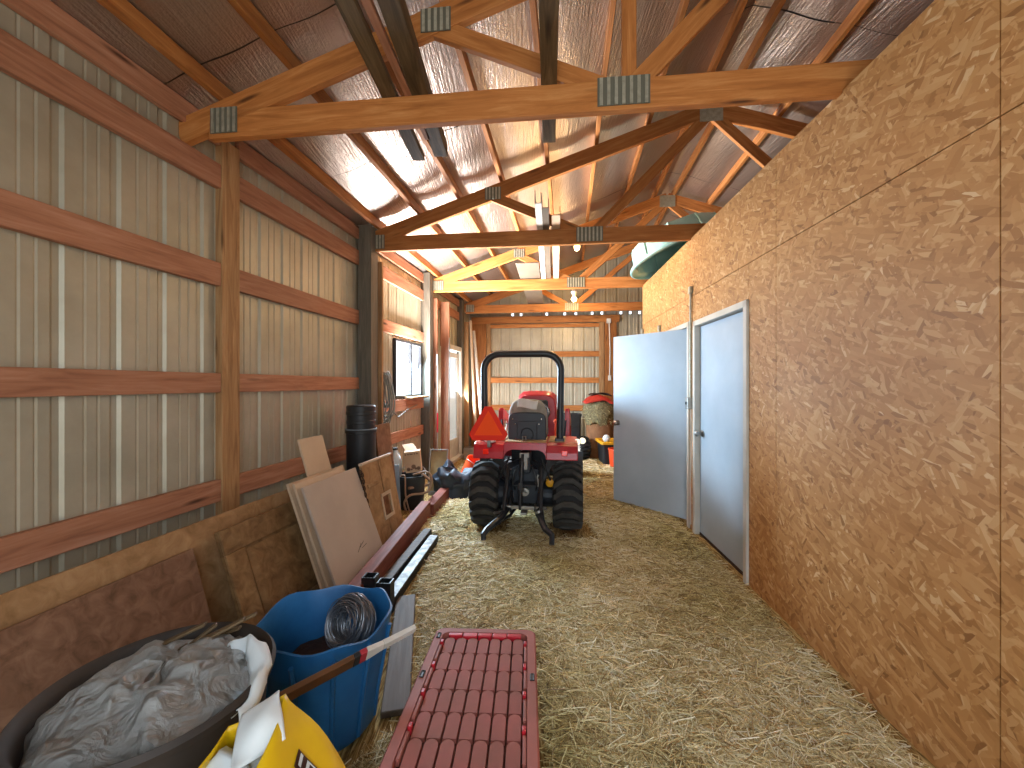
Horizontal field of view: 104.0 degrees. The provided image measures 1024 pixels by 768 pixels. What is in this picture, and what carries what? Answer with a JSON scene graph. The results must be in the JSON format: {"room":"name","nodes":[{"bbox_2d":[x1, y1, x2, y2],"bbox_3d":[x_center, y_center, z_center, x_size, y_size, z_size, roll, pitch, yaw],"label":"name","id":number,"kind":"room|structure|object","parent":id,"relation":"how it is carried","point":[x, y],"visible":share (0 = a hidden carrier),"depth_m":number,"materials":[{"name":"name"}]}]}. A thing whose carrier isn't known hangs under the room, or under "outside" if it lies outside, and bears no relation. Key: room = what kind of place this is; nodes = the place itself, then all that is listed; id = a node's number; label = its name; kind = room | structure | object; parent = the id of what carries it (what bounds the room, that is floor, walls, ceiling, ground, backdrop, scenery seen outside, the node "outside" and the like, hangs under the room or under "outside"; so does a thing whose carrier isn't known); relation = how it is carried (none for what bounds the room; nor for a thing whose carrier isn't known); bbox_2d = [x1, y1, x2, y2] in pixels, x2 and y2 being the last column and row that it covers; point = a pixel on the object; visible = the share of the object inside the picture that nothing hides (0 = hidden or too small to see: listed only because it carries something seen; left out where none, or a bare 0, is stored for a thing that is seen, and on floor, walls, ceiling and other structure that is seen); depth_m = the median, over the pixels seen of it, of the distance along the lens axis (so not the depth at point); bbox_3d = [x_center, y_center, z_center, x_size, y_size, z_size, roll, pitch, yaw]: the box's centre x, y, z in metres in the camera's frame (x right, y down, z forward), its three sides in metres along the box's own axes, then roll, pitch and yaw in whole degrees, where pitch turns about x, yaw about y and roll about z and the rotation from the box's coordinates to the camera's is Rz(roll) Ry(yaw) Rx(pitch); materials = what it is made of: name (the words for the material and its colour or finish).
{"room":"farm building","nodes":[
{"label":"farm building","id":0,"kind":"room"},
{"bbox_2d":[0,2,469,593],"bbox_3d":[-1.755,-0.160,3.798,0.012,3.220,10.504,0,0,9],"label":"wall","id":1,"kind":"structure","parent":0,"point":[62,306],"depth_m":2.12,"materials":[{"name":"metal"}]},
{"bbox_2d":[0,188,220,285],"bbox_3d":[-2.203,-0.710,0.703,0.039,0.150,3.845,0,0,9],"label":"girt","id":2,"kind":"structure","parent":1,"relation":"attached to","point":[19,213],"depth_m":1.93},
{"bbox_2d":[0,479,220,573],"bbox_3d":[-2.203,0.690,0.703,0.039,0.140,3.845,0,0,9],"label":"girt","id":3,"kind":"structure","parent":1,"relation":"attached to","point":[22,548],"depth_m":1.92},
{"bbox_2d":[0,367,220,397],"bbox_3d":[-2.203,-0.007,0.703,0.039,0.125,3.845,0,0,9],"label":"girt","id":4,"kind":"structure","parent":1,"relation":"attached to","point":[14,381],"depth_m":1.92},
{"bbox_2d":[0,0,220,145],"bbox_3d":[-2.203,-1.615,0.703,0.039,0.130,3.845,0,0,9],"label":"girt","id":5,"kind":"structure","parent":1,"relation":"attached to","point":[47,16],"depth_m":1.94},
{"bbox_2d":[0,28,220,188],"bbox_3d":[-2.203,-1.347,0.703,0.039,0.155,3.845,0,0,9],"label":"girt","id":6,"kind":"structure","parent":1,"relation":"attached to","point":[20,61],"depth_m":1.93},
{"bbox_2d":[240,445,345,493],"bbox_3d":[-1.768,0.690,3.508,0.039,0.140,1.548,0,0,9],"label":"girt","id":7,"kind":"structure","parent":1,"relation":"attached to","point":[250,480],"depth_m":3.09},
{"bbox_2d":[235,141,358,238],"bbox_3d":[-1.768,-1.615,3.508,0.039,0.130,1.548,0,0,9],"label":"girt","id":8,"kind":"structure","parent":1,"relation":"attached to","point":[249,157],"depth_m":3.26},
{"bbox_2d":[240,177,358,264],"bbox_3d":[-1.768,-1.347,3.508,0.039,0.155,1.548,0,0,9],"label":"girt","id":9,"kind":"structure","parent":1,"relation":"attached to","point":[251,196],"depth_m":3.27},
{"bbox_2d":[240,270,358,324],"bbox_3d":[-1.768,-0.710,3.508,0.039,0.150,1.548,0,0,9],"label":"girt","id":10,"kind":"structure","parent":1,"relation":"attached to","point":[253,285],"depth_m":3.27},
{"bbox_2d":[240,374,358,391],"bbox_3d":[-1.768,-0.007,3.508,0.039,0.125,1.548,0,0,9],"label":"girt","id":11,"kind":"structure","parent":1,"relation":"attached to","point":[248,382],"depth_m":3.26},
{"bbox_2d":[383,371,417,453],"bbox_3d":[-1.477,0.354,5.165,0.239,1.002,1.266,0,0,0],"label":"cable hank","id":12,"kind":"object","parent":1,"relation":"hanging from","point":[387,380],"visible":0.71,"depth_m":4.60,"materials":[{"name":"plastic"}]},
{"bbox_2d":[378,252,423,281],"bbox_3d":[-1.496,-1.615,5.263,0.039,0.130,1.700,0,0,9],"label":"girt","id":13,"kind":"structure","parent":1,"relation":"attached to","point":[392,257],"depth_m":5.38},
{"bbox_2d":[383,266,423,300],"bbox_3d":[-1.496,-1.347,5.263,0.039,0.155,1.700,0,0,9],"label":"girt","id":14,"kind":"structure","parent":1,"relation":"attached to","point":[389,276],"depth_m":5.35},
{"bbox_2d":[383,319,423,341],"bbox_3d":[-1.496,-0.710,5.263,0.039,0.150,1.700,0,0,9],"label":"girt","id":15,"kind":"structure","parent":1,"relation":"attached to","point":[389,327],"depth_m":5.35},
{"bbox_2d":[384,398,423,411],"bbox_3d":[-1.496,0.282,5.263,0.039,0.155,1.700,0,0,9],"label":"girt","id":16,"kind":"structure","parent":1,"relation":"attached to","point":[401,404],"depth_m":5.49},
{"bbox_2d":[391,425,423,443],"bbox_3d":[-1.496,0.690,5.263,0.039,0.140,1.700,0,0,9],"label":"girt","id":17,"kind":"structure","parent":1,"relation":"attached to","point":[404,434],"depth_m":5.48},
{"bbox_2d":[393,338,428,398],"bbox_3d":[-1.399,-0.196,5.594,0.160,0.792,0.916,0,0,9],"label":"window","id":18,"kind":"structure","parent":1,"relation":"in","point":[409,395],"depth_m":5.64,"materials":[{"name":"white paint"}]},
{"bbox_2d":[450,344,462,463],"bbox_3d":[-1.085,0.362,7.590,0.140,2.175,0.900,0,0,9],"label":"door","id":19,"kind":"structure","parent":1,"relation":"in","point":[456,454],"depth_m":7.79,"materials":[{"name":"white paint"}]},
{"bbox_2d":[179,0,873,146],"bbox_3d":[1.760,-2.117,1.992,7.565,1.392,0.072,0,0,6],"label":"roof truss","id":20,"kind":"object","parent":1,"relation":"on","point":[260,111],"visible":0.94,"depth_m":2.17,"materials":[{"name":"brown"}]},
{"bbox_2d":[334,0,424,160],"bbox_3d":[-0.686,-1.620,2.210,0.085,0.040,1.320,0,0,2],"label":"board","id":21,"kind":"object","parent":20,"relation":"on","point":[351,12],"visible":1,"depth_m":1.95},
{"bbox_2d":[361,0,429,139],"bbox_3d":[-0.585,-1.615,2.087,0.040,0.030,1.075,0,0,4],"label":"board","id":22,"kind":"object","parent":20,"relation":"on","point":[369,6],"visible":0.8,"depth_m":1.90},
{"bbox_2d":[377,0,447,156],"bbox_3d":[-0.510,-1.645,2.185,0.095,0.090,1.270,0,0,1],"label":"board","id":23,"kind":"object","parent":20,"relation":"on","point":[395,13],"visible":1,"depth_m":1.95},
{"bbox_2d":[539,0,558,142],"bbox_3d":[0.148,-1.665,1.603,0.086,0.130,2.115,0,0,5],"label":"board","id":24,"kind":"object","parent":20,"relation":"on","point":[548,9],"visible":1,"depth_m":1.91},
{"bbox_2d":[542,198,550,278],"bbox_3d":[0.447,-1.655,5.029,0.066,0.110,2.797,0,0,6],"label":"trim","id":25,"kind":"structure","parent":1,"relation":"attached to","point":[545,210],"depth_m":4.66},
{"bbox_2d":[433,193,722,292],"bbox_3d":[2.290,-2.117,5.907,7.565,1.392,0.054,0,0,6],"label":"roof truss","id":26,"kind":"object","parent":1,"relation":"on","point":[450,282],"visible":0.47,"depth_m":6.04,"materials":[{"name":"brown"}]},
{"bbox_2d":[265,624,415,700],"bbox_3d":[-0.594,0.999,1.410,0.563,0.080,0.045,0,0,-43],"label":"marker stake","id":27,"kind":"object","parent":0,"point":[296,690],"visible":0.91,"depth_m":1.40,"materials":[{"name":"brown wood"}]},
{"bbox_2d":[50,0,933,303],"bbox_3d":[1.911,-2.275,3.676,7.566,1.275,11.236,0,0,8],"label":"ceiling","id":28,"kind":"structure","parent":0,"point":[206,30],"depth_m":3.20,"materials":[{"name":"silver metal"}]},
{"bbox_2d":[552,212,559,278],"bbox_3d":[0.562,-1.655,5.110,0.081,0.110,2.636,0,0,6],"label":"trim","id":29,"kind":"structure","parent":28,"relation":"attached to","point":[555,218],"depth_m":4.87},
{"bbox_2d":[167,4,897,271],"bbox_3d":[1.902,-2.318,3.432,7.916,1.349,11.163,0,0,8],"label":"roof","id":30,"kind":"structure","parent":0,"point":[333,4],"depth_m":3.04,"materials":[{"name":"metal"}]},
{"bbox_2d":[470,252,642,446],"bbox_3d":[2.131,-0.750,8.628,6.788,4.399,0.012,0,0,6],"label":"wall","id":31,"kind":"structure","parent":0,"point":[560,338],"depth_m":8.74,"materials":[{"name":"metal"}]},
{"bbox_2d":[491,405,582,410],"bbox_3d":[0.701,0.520,8.735,2.353,0.120,0.041,0,0,6],"label":"girt","id":32,"kind":"structure","parent":31,"relation":"attached to","point":[495,407],"depth_m":8.66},
{"bbox_2d":[491,377,598,382],"bbox_3d":[0.701,-0.080,8.735,2.353,0.120,0.041,0,0,6],"label":"girt","id":33,"kind":"structure","parent":31,"relation":"attached to","point":[591,379],"depth_m":8.72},
{"bbox_2d":[491,323,598,327],"bbox_3d":[0.700,-1.270,8.725,2.353,0.080,0.042,0,0,6],"label":"board","id":34,"kind":"object","parent":31,"relation":"attached to","point":[565,324],"visible":1,"depth_m":8.71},
{"bbox_2d":[491,351,598,356],"bbox_3d":[0.701,-0.650,8.735,2.353,0.120,0.041,0,0,6],"label":"girt","id":35,"kind":"structure","parent":31,"relation":"attached to","point":[559,353],"depth_m":8.64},
{"bbox_2d":[471,315,619,323],"bbox_3d":[0.699,-1.405,8.715,3.218,0.150,0.042,0,0,6],"label":"board","id":36,"kind":"object","parent":31,"relation":"attached to","point":[571,318],"visible":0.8,"depth_m":8.69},
{"bbox_2d":[338,457,935,767],"bbox_3d":[1.300,1.450,3.600,9.000,0.001,11.600,0,0,0],"label":"floor","id":37,"kind":"structure","parent":0,"point":[372,732],"depth_m":2.03,"materials":[{"name":"soil"}]},
{"bbox_2d":[0,548,211,732],"bbox_3d":[-1.641,1.153,1.599,0.202,0.604,0.931,0,0,9],"label":"plywood sheet","id":38,"kind":"object","parent":37,"relation":"on","point":[37,651],"visible":0.52,"depth_m":1.62,"materials":[{"name":"wood"}]},
{"bbox_2d":[0,621,275,767],"bbox_3d":[-1.020,1.151,1.150,0.590,0.598,0.590,0,0,0],"label":"tub","id":39,"kind":"object","parent":37,"relation":"on","point":[190,749],"visible":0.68,"depth_m":1.04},
{"bbox_2d":[19,634,249,767],"bbox_3d":[-1.028,0.869,1.158,0.536,0.168,0.550,0,0,0],"label":"plastic sheeting","id":40,"kind":"object","parent":39,"relation":"in","point":[137,704],"visible":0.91,"depth_m":1.05,"materials":[{"name":"grey"}]},
{"bbox_2d":[162,621,207,644],"bbox_3d":[-1.103,0.827,1.290,0.209,0.094,0.027,0,0,-10],"label":"scrap","id":41,"kind":"object","parent":40,"relation":"in","point":[199,626],"visible":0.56,"depth_m":1.29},
{"bbox_2d":[207,616,244,636],"bbox_3d":[-0.992,0.832,1.310,0.200,0.089,0.023,0,0,-23],"label":"scrap","id":42,"kind":"object","parent":40,"relation":"in","point":[242,619],"visible":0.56,"depth_m":1.32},
{"bbox_2d":[227,634,271,720],"bbox_3d":[-0.784,0.850,1.200,0.106,0.099,0.298,0,0,-37],"label":"wrapper","id":43,"kind":"object","parent":40,"relation":"on","point":[257,653],"visible":0.91,"depth_m":1.20,"materials":[{"name":"plastic"}]},
{"bbox_2d":[0,489,290,629],"bbox_3d":[-1.642,1.103,2.075,0.190,0.704,1.568,0,0,9],"label":"wooden frame","id":44,"kind":"object","parent":37,"relation":"on","point":[17,605],"visible":0.25,"depth_m":1.92,"materials":[{"name":"wood"}]},
{"bbox_2d":[215,142,239,514],"bbox_3d":[-1.935,-0.075,2.679,0.125,3.050,0.140,0,0,9],"label":"post","id":45,"kind":"object","parent":37,"relation":"on","point":[227,197],"visible":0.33,"depth_m":2.64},
{"bbox_2d":[214,502,319,625],"bbox_3d":[-1.437,1.128,2.525,0.252,0.654,0.759,0,0,9],"label":"plywood panel","id":46,"kind":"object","parent":37,"relation":"on","point":[265,558],"depth_m":2.38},
{"bbox_2d":[199,690,345,767],"bbox_3d":[-0.546,1.115,0.904,0.393,0.684,0.329,0,0,0],"label":"sack","id":47,"kind":"object","parent":37,"relation":"on","point":[274,733],"visible":1,"depth_m":0.95,"materials":[{"name":"yellow plastic"}]},
{"bbox_2d":[297,435,330,476],"bbox_3d":[-1.361,0.927,2.984,0.334,1.054,0.273,0,0,9],"label":"board","id":48,"kind":"object","parent":37,"relation":"on","point":[313,452],"visible":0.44,"depth_m":2.98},
{"bbox_2d":[286,465,344,588],"bbox_3d":[-1.268,1.053,2.883,0.309,0.804,0.627,0,0,9],"label":"board","id":49,"kind":"object","parent":37,"relation":"on","point":[290,489],"visible":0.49,"depth_m":2.59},
{"bbox_2d":[292,467,342,587],"bbox_3d":[-1.235,1.053,2.842,0.310,0.805,0.536,0,0,9],"label":"board","id":50,"kind":"object","parent":37,"relation":"on","point":[297,487],"visible":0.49,"depth_m":2.60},
{"bbox_2d":[256,585,392,751],"bbox_3d":[-0.800,1.212,1.720,0.563,0.476,0.566,0,0,0],"label":"plastic tub","id":51,"kind":"object","parent":37,"relation":"on","point":[343,706],"visible":0.59,"depth_m":1.60,"materials":[{"name":"blue plastic"}]},
{"bbox_2d":[292,634,355,654],"bbox_3d":[-0.800,1.215,1.720,0.444,0.096,0.444,0,0,0],"label":"debris","id":52,"kind":"object","parent":51,"relation":"in","point":[319,645],"visible":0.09,"depth_m":1.81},
{"bbox_2d":[324,592,375,648],"bbox_3d":[-0.714,1.051,1.773,0.228,0.231,0.204,0,0,0],"label":"coil","id":53,"kind":"object","parent":52,"relation":"on","point":[366,619],"visible":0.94,"depth_m":1.75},
{"bbox_2d":[301,468,381,585],"bbox_3d":[-1.180,1.066,2.905,0.310,0.780,0.638,0,0,9],"label":"board","id":54,"kind":"object","parent":37,"relation":"on","point":[348,537],"visible":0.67,"depth_m":2.84,"materials":[{"name":"beige wood"}]},
{"bbox_2d":[345,405,376,490],"bbox_3d":[-1.455,0.826,3.860,0.290,1.248,0.290,0,0,45],"label":"canister","id":55,"kind":"object","parent":37,"relation":"on","point":[361,430],"visible":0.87,"depth_m":3.75,"materials":[{"name":"plastic"}]},
{"bbox_2d":[358,224,377,456],"bbox_3d":[-1.562,-0.125,4.336,0.155,3.150,0.150,0,0,9],"label":"post","id":56,"kind":"object","parent":37,"relation":"on","point":[368,257],"visible":0.54,"depth_m":4.27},
{"bbox_2d":[375,106,807,251],"bbox_3d":[1.980,-2.117,3.987,7.565,1.392,0.054,0,0,6],"label":"roof truss","id":57,"kind":"object","parent":56,"relation":"on","point":[394,237],"visible":0.48,"depth_m":4.09,"materials":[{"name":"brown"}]},
{"bbox_2d":[96,0,471,302],"bbox_3d":[-1.501,-1.724,3.923,0.045,0.088,9.946,0,0,8],"label":"purlin","id":58,"kind":"structure","parent":57,"relation":"on","point":[123,10],"depth_m":2.24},
{"bbox_2d":[227,0,492,294],"bbox_3d":[-1.063,-1.870,3.876,0.045,0.088,9.946,0,0,8],"label":"purlin","id":59,"kind":"structure","parent":57,"relation":"on","point":[245,9],"depth_m":2.54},
{"bbox_2d":[369,26,509,279],"bbox_3d":[-0.626,-2.017,3.829,0.045,0.088,9.946,0,0,8],"label":"purlin","id":60,"kind":"structure","parent":57,"relation":"on","point":[439,161],"depth_m":3.79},
{"bbox_2d":[439,0,528,255],"bbox_3d":[-0.169,-2.170,3.780,0.045,0.088,9.946,0,0,8],"label":"purlin","id":61,"kind":"structure","parent":57,"relation":"on","point":[462,56],"depth_m":3.39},
{"bbox_2d":[535,193,545,278],"bbox_3d":[0.372,-1.660,4.983,0.061,0.120,2.888,0,0,6],"label":"trim","id":62,"kind":"structure","parent":57,"relation":"on","point":[538,206],"depth_m":4.09,"materials":[{"name":"white paint"}]},
{"bbox_2d":[529,0,553,214],"bbox_3d":[0.309,-2.330,3.729,0.045,0.088,9.946,0,0,8],"label":"purlin","id":63,"kind":"structure","parent":57,"relation":"on","point":[532,3],"depth_m":2.69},
{"bbox_2d":[581,0,616,261],"bbox_3d":[0.806,-2.496,3.676,0.045,0.088,9.946,0,0,8],"label":"purlin","id":64,"kind":"structure","parent":57,"relation":"on","point":[612,3],"depth_m":3.12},
{"bbox_2d":[607,0,689,250],"bbox_3d":[1.323,-2.669,3.621,0.047,0.088,9.946,0,0,8],"label":"purlin","id":65,"kind":"structure","parent":57,"relation":"on","point":[683,5],"depth_m":4.00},
{"bbox_2d":[630,0,747,243],"bbox_3d":[1.790,-2.826,3.571,0.047,0.088,9.946,0,0,8],"label":"purlin","id":66,"kind":"structure","parent":57,"relation":"on","point":[740,6],"depth_m":3.34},
{"bbox_2d":[654,0,785,224],"bbox_3d":[2.059,-2.823,3.542,0.045,0.088,9.946,0,0,8],"label":"purlin","id":67,"kind":"structure","parent":57,"relation":"on","point":[776,7],"depth_m":3.48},
{"bbox_2d":[706,0,873,204],"bbox_3d":[2.556,-2.656,3.489,0.045,0.088,9.946,0,0,8],"label":"purlin","id":68,"kind":"structure","parent":57,"relation":"on","point":[859,9],"depth_m":3.21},
{"bbox_2d":[358,453,402,544],"bbox_3d":[-1.127,1.052,3.526,0.188,0.804,0.537,0,0,9],"label":"panel","id":69,"kind":"object","parent":37,"relation":"on","point":[379,478],"visible":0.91,"depth_m":3.49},
{"bbox_2d":[378,262,382,423],"bbox_3d":[-1.475,0.050,4.441,0.085,2.800,0.038,0,0,9],"label":"stud","id":70,"kind":"object","parent":37,"relation":"on","point":[380,264],"visible":0.31,"depth_m":4.42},
{"bbox_2d":[375,422,395,514],"bbox_3d":[-1.349,0.941,4.319,0.139,1.022,0.324,0,0,9],"label":"plywood sheet","id":71,"kind":"object","parent":37,"relation":"on","point":[383,434],"visible":0.37,"depth_m":4.29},
{"bbox_2d":[348,501,430,586],"bbox_3d":[-0.966,1.357,3.240,0.101,0.185,2.181,0,0,2],"label":"timber beam","id":72,"kind":"structure","parent":37,"relation":"on","point":[401,539],"depth_m":3.25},
{"bbox_2d":[361,528,430,587],"bbox_3d":[-0.856,1.337,3.164,0.090,0.225,1.278,0,0,5],"label":"metal rail","id":73,"kind":"object","parent":37,"relation":"on","point":[369,579],"visible":0.48,"depth_m":3.06,"materials":[{"name":"black metal"}]},
{"bbox_2d":[394,465,400,507],"bbox_3d":[-1.327,1.185,4.496,0.157,0.530,0.119,0,0,-16],"label":"sheet","id":74,"kind":"object","parent":37,"relation":"on","point":[396,467],"visible":0.25,"depth_m":4.52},
{"bbox_2d":[380,594,415,718],"bbox_3d":[-0.612,1.436,2.220,0.125,0.028,0.982,0,0,-12],"label":"plank","id":75,"kind":"object","parent":37,"relation":"on","point":[397,685],"visible":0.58,"depth_m":2.03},
{"bbox_2d":[376,535,437,613],"bbox_3d":[-0.760,1.347,3.079,0.093,0.205,1.166,0,0,4],"label":"metal rail","id":76,"kind":"object","parent":37,"relation":"on","point":[394,589],"visible":0.65,"depth_m":2.89,"materials":[{"name":"black metal"}]},
{"bbox_2d":[400,466,425,509],"bbox_3d":[-1.190,1.215,4.720,0.350,0.470,0.350,0,0,0],"label":"bucket","id":77,"kind":"object","parent":37,"relation":"on","point":[417,481],"visible":0.6,"depth_m":4.59,"materials":[{"name":"plastic"}]},
{"bbox_2d":[403,443,422,472],"bbox_3d":[-1.221,0.902,4.875,0.254,0.326,0.226,0,0,-8],"label":"carton","id":78,"kind":"object","parent":77,"relation":"on","point":[412,455],"visible":0.96,"depth_m":4.77,"materials":[{"name":"brown"}]},
{"bbox_2d":[405,453,419,470],"bbox_3d":[-1.186,0.930,4.767,0.185,0.216,0.002,0,0,-8],"label":"print","id":79,"kind":"object","parent":78,"relation":"attached to","point":[412,460],"depth_m":4.77,"materials":[{"name":"brown"}]},
{"bbox_2d":[400,471,432,512],"bbox_3d":[-1.075,1.226,4.593,0.361,0.458,0.195,0,0,-33],"label":"rope","id":80,"kind":"object","parent":77,"relation":"on","point":[430,479],"visible":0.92,"depth_m":4.54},
{"bbox_2d":[421,272,432,478],"bbox_3d":[-1.310,-0.125,6.171,0.150,3.150,0.150,0,0,9],"label":"post","id":81,"kind":"object","parent":37,"relation":"on","point":[427,285],"visible":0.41,"depth_m":6.10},
{"bbox_2d":[433,298,437,450],"bbox_3d":[-1.227,0.050,6.317,0.110,2.800,0.038,0,0,9],"label":"stud","id":82,"kind":"object","parent":37,"relation":"on","point":[435,300],"visible":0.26,"depth_m":6.30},
{"bbox_2d":[427,449,448,494],"bbox_3d":[-0.976,1.160,5.282,0.242,0.587,0.170,0,0,6],"label":"metal tray","id":83,"kind":"object","parent":37,"relation":"on","point":[437,459],"visible":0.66,"depth_m":5.32,"materials":[{"name":"metal"}]},
{"bbox_2d":[428,488,448,516],"bbox_3d":[-0.877,1.380,4.720,0.110,0.140,0.722,0,0,4],"label":"timber beam","id":84,"kind":"structure","parent":37,"relation":"on","point":[437,500],"depth_m":4.64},
{"bbox_2d":[441,302,449,459],"bbox_3d":[-1.098,0.050,6.594,0.140,2.800,0.038,0,0,9],"label":"stud","id":85,"kind":"object","parent":37,"relation":"on","point":[445,306],"visible":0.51,"depth_m":6.58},
{"bbox_2d":[432,459,472,498],"bbox_3d":[-0.730,1.212,5.239,0.635,0.473,0.465,0,0,0],"label":"bundle","id":86,"kind":"object","parent":37,"relation":"on","point":[447,475],"visible":0.79,"depth_m":5.07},
{"bbox_2d":[379,628,539,767],"bbox_3d":[-0.134,1.255,1.440,0.450,0.390,0.790,0,0,2],"label":"storage tote","id":87,"kind":"object","parent":37,"relation":"on","point":[472,702],"visible":1,"depth_m":1.36,"materials":[{"name":"red plastic"}]},
{"bbox_2d":[457,299,463,453],"bbox_3d":[-1.034,-0.125,8.069,0.105,3.150,0.140,0,0,9],"label":"post","id":88,"kind":"object","parent":37,"relation":"on","point":[460,323],"visible":0.39,"depth_m":8.01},
{"bbox_2d":[464,322,468,446],"bbox_3d":[-0.944,0.090,8.209,0.110,2.720,0.038,0,0,9],"label":"stud","id":89,"kind":"object","parent":37,"relation":"on","point":[466,324],"visible":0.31,"depth_m":8.19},
{"bbox_2d":[461,455,479,471],"bbox_3d":[-0.565,1.227,5.631,0.416,0.451,0.302,0,0,22],"label":"bucket","id":90,"kind":"object","parent":37,"relation":"on","point":[470,461],"visible":0.3,"depth_m":5.57,"materials":[{"name":"plastic"}]},
{"bbox_2d":[469,320,476,440],"bbox_3d":[-0.777,0.075,8.111,0.056,2.756,0.333,0,0,-34],"label":"pipe","id":91,"kind":"object","parent":37,"relation":"on","point":[470,321],"visible":0.66,"depth_m":8.12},
{"bbox_2d":[472,331,480,413],"bbox_3d":[-0.665,0.175,8.145,0.065,2.561,0.505,0,0,-38],"label":"pipe","id":92,"kind":"object","parent":37,"relation":"on","point":[473,332],"visible":0.63,"depth_m":8.18,"materials":[{"name":"white paint"}]},
{"bbox_2d":[471,324,485,446],"bbox_3d":[-0.735,0.060,8.884,0.330,2.780,0.040,0,0,6],"label":"panel","id":93,"kind":"object","parent":37,"relation":"on","point":[480,329],"visible":0.29,"depth_m":8.87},
{"bbox_2d":[487,324,490,405],"bbox_3d":[-0.515,0.050,8.855,0.090,2.800,0.040,0,0,6],"label":"stud","id":94,"kind":"object","parent":37,"relation":"on","point":[488,325],"visible":0.51,"depth_m":8.83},
{"bbox_2d":[468,350,585,545],"bbox_3d":[0.286,0.558,4.976,1.264,1.784,3.350,0,0,8],"label":"tractor","id":95,"kind":"object","parent":37,"relation":"on","point":[513,469],"visible":1,"depth_m":3.86,"materials":[{"name":"metal"}]},
{"bbox_2d":[509,399,547,433],"bbox_3d":[0.165,0.367,4.115,0.400,0.425,0.110,0,0,8],"label":"seat cushion","id":96,"kind":"object","parent":95,"relation":"on","point":[539,406],"depth_m":4.05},
{"bbox_2d":[519,391,556,436],"bbox_3d":[0.368,0.492,5.343,0.500,0.814,1.000,0,0,8],"label":"hood","id":97,"kind":"object","parent":95,"relation":"attached to","point":[549,396],"depth_m":4.84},
{"bbox_2d":[564,413,581,436],"bbox_3d":[1.215,1.025,8.149,0.367,0.850,0.327,0,0,0],"label":"tub","id":98,"kind":"object","parent":37,"relation":"on","point":[575,417],"visible":0.45,"depth_m":8.00,"materials":[{"name":"plastic"}]},
{"bbox_2d":[577,436,590,458],"bbox_3d":[1.365,1.225,7.720,0.212,0.448,0.450,0,0,-12],"label":"wheel","id":99,"kind":"object","parent":37,"relation":"on","point":[585,448],"visible":0.52,"depth_m":7.55,"materials":[{"name":"rubber"}]},
{"bbox_2d":[581,392,613,457],"bbox_3d":[1.752,0.815,8.008,0.763,1.300,0.634,0,0,5],"label":"sack","id":100,"kind":"object","parent":37,"relation":"on","point":[598,410],"visible":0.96,"depth_m":7.81,"materials":[{"name":"fabric"}]},
{"bbox_2d":[599,322,603,395],"bbox_3d":[1.920,0.050,8.595,0.100,2.800,0.040,0,0,6],"label":"stud","id":101,"kind":"object","parent":37,"relation":"on","point":[601,324],"visible":0.56,"depth_m":8.57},
{"bbox_2d":[595,438,613,463],"bbox_3d":[1.830,1.245,7.450,0.450,0.410,0.570,0,0,0],"label":"tote","id":102,"kind":"object","parent":37,"relation":"on","point":[603,452],"visible":0.47,"depth_m":7.23,"materials":[{"name":"black plastic"}]},
{"bbox_2d":[604,322,616,437],"bbox_3d":[2.111,0.060,8.579,0.260,2.780,0.040,0,0,6],"label":"post","id":103,"kind":"object","parent":37,"relation":"on","point":[608,384],"visible":0.49,"depth_m":8.56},
{"bbox_2d":[344,459,931,767],"bbox_3d":[0.476,1.403,4.721,2.967,0.092,7.889,0,0,0],"label":"straw","id":104,"kind":"object","parent":37,"relation":"on","point":[739,721],"visible":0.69,"depth_m":2.17,"materials":[{"name":"plant"}]},
{"bbox_3d":[-1.415,1.288,4.800,0.120,0.324,0.180,0,0,0],"label":"wooden crate","id":105,"kind":"object","parent":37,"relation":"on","visible":0},
{"bbox_2d":[393,447,401,476],"bbox_3d":[-1.404,0.941,4.796,0.150,0.358,0.161,0,0,40],"label":"jug","id":106,"kind":"object","parent":105,"relation":"on","point":[397,458],"visible":0.54,"depth_m":4.77,"materials":[{"name":"plastic"}]},
{"bbox_2d":[643,0,1023,767],"bbox_3d":[1.716,-0.003,2.356,0.101,2.905,7.140,0,0,4],"label":"wall","id":107,"kind":"structure","parent":0,"point":[877,257],"depth_m":1.65,"materials":[{"name":"wood"}]},
{"bbox_2d":[613,321,689,527],"bbox_3d":[1.593,0.410,4.532,0.749,2.080,1.038,0,0,0],"label":"door","id":108,"kind":"structure","parent":107,"relation":"in","point":[651,423],"depth_m":4.48,"materials":[{"name":"grey paint"}]},
{"bbox_2d":[685,286,692,523],"bbox_3d":[1.753,0.213,3.967,0.066,2.355,0.073,0,0,0],"label":"conduit pipe","id":109,"kind":"object","parent":107,"relation":"attached to","point":[688,400],"visible":0.98,"depth_m":3.96,"materials":[{"name":"metal"}]},
{"bbox_2d":[693,299,748,584],"bbox_3d":[1.774,0.420,3.393,0.139,2.060,1.033,0,0,4],"label":"door","id":110,"kind":"structure","parent":107,"relation":"in","point":[720,338],"depth_m":3.36,"materials":[{"name":"grey paint"}]},
{"label":"floor","id":111,"kind":"structure","parent":0,"visible":0},
{"bbox_2d":[630,212,715,279],"bbox_3d":[2.111,-1.717,5.019,1.210,0.617,1.246,0,0,0],"label":"pool","id":112,"kind":"object","parent":111,"relation":"on","point":[647,258],"visible":0.41,"depth_m":5.00,"materials":[{"name":"teal plastic"}]},
{"bbox_3d":[4.844,-0.200,3.600,1.400,3.300,10.000,0,0,0],"label":"wall","id":113,"kind":"structure","parent":0,"visible":0},
{"bbox_2d":[464,243,642,313],"bbox_3d":[2.590,-2.117,7.797,7.565,1.392,0.054,0,0,6],"label":"roof truss","id":114,"kind":"object","parent":113,"relation":"on","point":[477,306],"visible":0.31,"depth_m":7.94,"materials":[{"name":"brown"}]},
{"bbox_2d":[515,262,543,303],"bbox_3d":[0.360,-1.620,6.900,0.310,0.012,3.116,0,0,6],"label":"sheet","id":115,"kind":"object","parent":114,"relation":"on","point":[530,270],"visible":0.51,"depth_m":5.95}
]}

